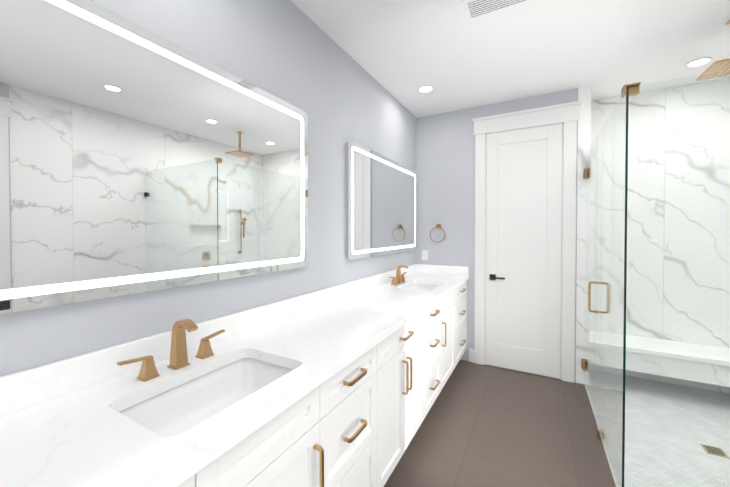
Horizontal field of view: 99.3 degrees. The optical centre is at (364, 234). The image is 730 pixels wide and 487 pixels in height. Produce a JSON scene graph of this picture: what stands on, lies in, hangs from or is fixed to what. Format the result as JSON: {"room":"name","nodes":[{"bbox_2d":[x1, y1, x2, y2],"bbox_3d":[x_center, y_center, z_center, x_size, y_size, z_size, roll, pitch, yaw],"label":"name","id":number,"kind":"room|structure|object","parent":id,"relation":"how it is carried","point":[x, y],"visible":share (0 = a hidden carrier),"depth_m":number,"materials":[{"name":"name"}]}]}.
{"room":"bathroom","nodes":[
{"label":"bathroom","id":0,"kind":"room"},
{"bbox_2d":[0,0,415,376],"bbox_3d":[-0.381,0.021,1.972,0.100,2.725,4.850,0,1,29],"label":"wall","id":1,"kind":"structure","parent":0,"point":[290,52],"depth_m":1.63,"materials":[{"name":"grey paint"}]},
{"bbox_2d":[0,0,307,314],"bbox_3d":[-0.793,-0.260,1.082,0.035,0.920,1.800,0,1,29],"label":"mirror","id":2,"kind":"object","parent":1,"relation":"attached to","point":[134,158],"visible":1,"depth_m":1.04,"materials":[{"name":"silver metal"}]},
{"bbox_2d":[0,264,415,415],"bbox_3d":[-0.423,0.411,1.772,0.020,0.099,4.244,0,1,29],"label":"backsplash","id":3,"kind":"structure","parent":1,"relation":"attached to","point":[25,388],"depth_m":1.03,"materials":[{"name":"white stone"}]},
{"bbox_2d":[346,140,416,259],"bbox_3d":[0.222,-0.266,2.912,0.035,0.885,1.455,0,1,29],"label":"mirror","id":4,"kind":"object","parent":1,"relation":"attached to","point":[381,204],"visible":1,"depth_m":2.67,"materials":[{"name":"silver metal"}]},
{"bbox_2d":[416,88,577,378],"bbox_3d":[1.400,0.001,3.471,1.560,2.725,0.500,0,1,29],"label":"wall","id":5,"kind":"structure","parent":0,"point":[445,156],"depth_m":3.41,"materials":[{"name":"grey paint"}]},
{"bbox_2d":[422,250,427,259],"bbox_3d":[0.688,0.232,3.578,0.075,0.120,0.007,0,1,29],"label":"electrical outlet plate","id":6,"kind":"object","parent":5,"relation":"attached to","point":[424,254],"visible":1,"depth_m":3.57,"materials":[{"name":"white plastic"}]},
{"bbox_2d":[430,224,444,242],"bbox_3d":[0.817,-0.018,3.472,0.173,0.206,0.061,0,1,29],"label":"towel ring","id":7,"kind":"object","parent":5,"relation":"attached to","point":[438,226],"visible":1,"depth_m":3.46,"materials":[{"name":"gold metal"}]},
{"bbox_2d":[416,264,467,275],"bbox_3d":[0.861,0.389,3.474,0.576,0.099,0.020,0,1,29],"label":"backsplash","id":8,"kind":"structure","parent":5,"relation":"attached to","point":[448,270],"depth_m":3.44,"materials":[{"name":"white stone"}]},
{"bbox_2d":[469,349,473,362],"bbox_3d":[0.877,1.326,1.063,2.999,0.140,4.248,0,1,29],"label":"baseboard","id":9,"kind":"structure","parent":5,"relation":"attached to","point":[471,355],"depth_m":3.33,"materials":[{"name":"white wood"}]},
{"bbox_2d":[486,124,561,378],"bbox_3d":[1.548,0.160,3.065,0.665,2.402,0.067,0,1,29],"label":"door","id":10,"kind":"structure","parent":5,"relation":"in","point":[523,241],"depth_m":3.07,"materials":[{"name":"white wood"}]},
{"bbox_2d":[472,101,580,382],"bbox_3d":[1.554,0.074,3.075,0.949,2.590,0.044,0,1,29],"label":"door frame","id":11,"kind":"structure","parent":5,"relation":"attached to","point":[566,115],"depth_m":2.93,"materials":[{"name":"white wood"}]},
{"bbox_2d":[291,0,729,117],"bbox_3d":[0.975,-1.381,1.201,3.200,0.100,4.850,0,1,29],"label":"ceiling","id":12,"kind":"structure","parent":0,"point":[401,51],"depth_m":2.20,"materials":[{"name":"white paint"}]},
{"bbox_2d":[418,85,432,92],"bbox_3d":[0.560,-1.349,2.867,0.140,0.016,0.140,0,1,29],"label":"recessed light","id":13,"kind":"object","parent":12,"relation":"in","point":[425,88],"visible":1,"depth_m":2.86,"materials":[{"name":"white"}]},
{"bbox_2d":[461,0,532,21],"bbox_3d":[0.755,-1.333,1.776,0.360,0.012,0.200,0,1,29],"label":"ceiling vent","id":14,"kind":"object","parent":12,"relation":"in","point":[474,10],"visible":1,"depth_m":1.81,"materials":[{"name":"white"}]},
{"bbox_2d":[686,57,711,67],"bbox_3d":[2.595,-1.343,2.413,0.140,0.016,0.140,0,1,29],"label":"recessed light","id":15,"kind":"object","parent":12,"relation":"in","point":[699,62],"visible":0.98,"depth_m":2.41,"materials":[{"name":"white"}]},
{"bbox_2d":[696,20,729,80],"bbox_3d":[2.306,-1.192,1.935,0.260,0.298,0.260,0,1,29],"label":"shower head","id":16,"kind":"object","parent":12,"relation":"hanging from","point":[719,65],"visible":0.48,"depth_m":1.97},
{"bbox_2d":[384,360,729,486],"bbox_3d":[0.975,1.444,1.239,3.200,0.100,4.850,0,1,29],"label":"floor","id":17,"kind":"structure","parent":0,"point":[486,426],"depth_m":2.14,"materials":[{"name":"tile"}]},
{"bbox_2d":[172,280,466,486],"bbox_3d":[-0.165,0.946,1.635,0.612,0.884,4.244,0,1,29],"label":"bathroom vanity","id":18,"kind":"object","parent":17,"relation":"on","point":[341,385],"depth_m":1.33,"materials":[{"name":"white wood"}]},
{"bbox_2d":[0,272,467,486],"bbox_3d":[-0.171,0.483,1.633,0.598,0.041,4.244,0,1,29],"label":"countertop","id":19,"kind":"structure","parent":18,"relation":"on","point":[82,437],"depth_m":0.85,"materials":[{"name":"white stone"}]},
{"bbox_2d":[116,318,227,379],"bbox_3d":[-0.640,0.384,1.097,0.118,0.171,0.370,0,1,29],"label":"faucet","id":20,"kind":"object","parent":19,"relation":"on","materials":[{"name":"gold metal"}]},
{"bbox_2d":[120,352,295,439],"bbox_3d":[-0.474,0.578,1.007,0.370,0.158,0.540,0,1,29],"label":"sink","id":21,"kind":"object","parent":19,"relation":"in","point":[173,408],"depth_m":1.12,"materials":[{"name":"white ceramic"}]},
{"bbox_2d":[388,265,407,283],"bbox_3d":[0.340,0.361,2.863,0.118,0.171,0.370,0,1,29],"label":"faucet","id":22,"kind":"object","parent":19,"relation":"on","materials":[{"name":"gold metal"}]},
{"bbox_2d":[404,284,439,291],"bbox_3d":[0.506,0.555,2.773,0.370,0.158,0.540,0,1,29],"label":"sink","id":23,"kind":"object","parent":19,"relation":"in","point":[423,287],"depth_m":3.00,"materials":[{"name":"white ceramic"}]},
{"bbox_2d":[575,85,590,384],"bbox_3d":[2.123,0.007,3.064,0.100,2.725,0.510,0,1,29],"label":"wall pier","id":24,"kind":"object","parent":17,"relation":"on","point":[584,128],"visible":0.57,"depth_m":2.84,"materials":[{"name":"paint"}]},
{"bbox_2d":[581,69,729,486],"bbox_3d":[2.234,0.315,1.880,1.430,2.139,1.463,0,1,29],"label":"glass","id":25,"kind":"object","parent":17,"relation":"on","point":[628,90],"visible":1,"depth_m":1.77,"materials":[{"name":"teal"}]},
{"bbox_2d":[700,443,729,458],"bbox_3d":[2.235,1.381,1.986,0.100,0.004,0.100,0,1,29],"label":"shower drain","id":26,"kind":"object","parent":17,"relation":"on","point":[706,448],"depth_m":1.98,"materials":[{"name":"gold metal"}]},
{"bbox_2d":[589,78,729,393],"bbox_3d":[2.852,0.009,2.894,1.340,2.725,0.100,0,1,29],"label":"wall","id":27,"kind":"structure","parent":0,"point":[601,109],"depth_m":2.85,"materials":[{"name":"stone"}]},
{"bbox_2d":[589,330,729,386],"bbox_3d":[2.728,1.077,2.684,1.336,0.205,0.410,0,1,29],"label":"shower bench","id":28,"kind":"object","parent":27,"relation":"attached to","point":[676,355],"depth_m":2.62,"materials":[{"name":"stone"}]}
]}

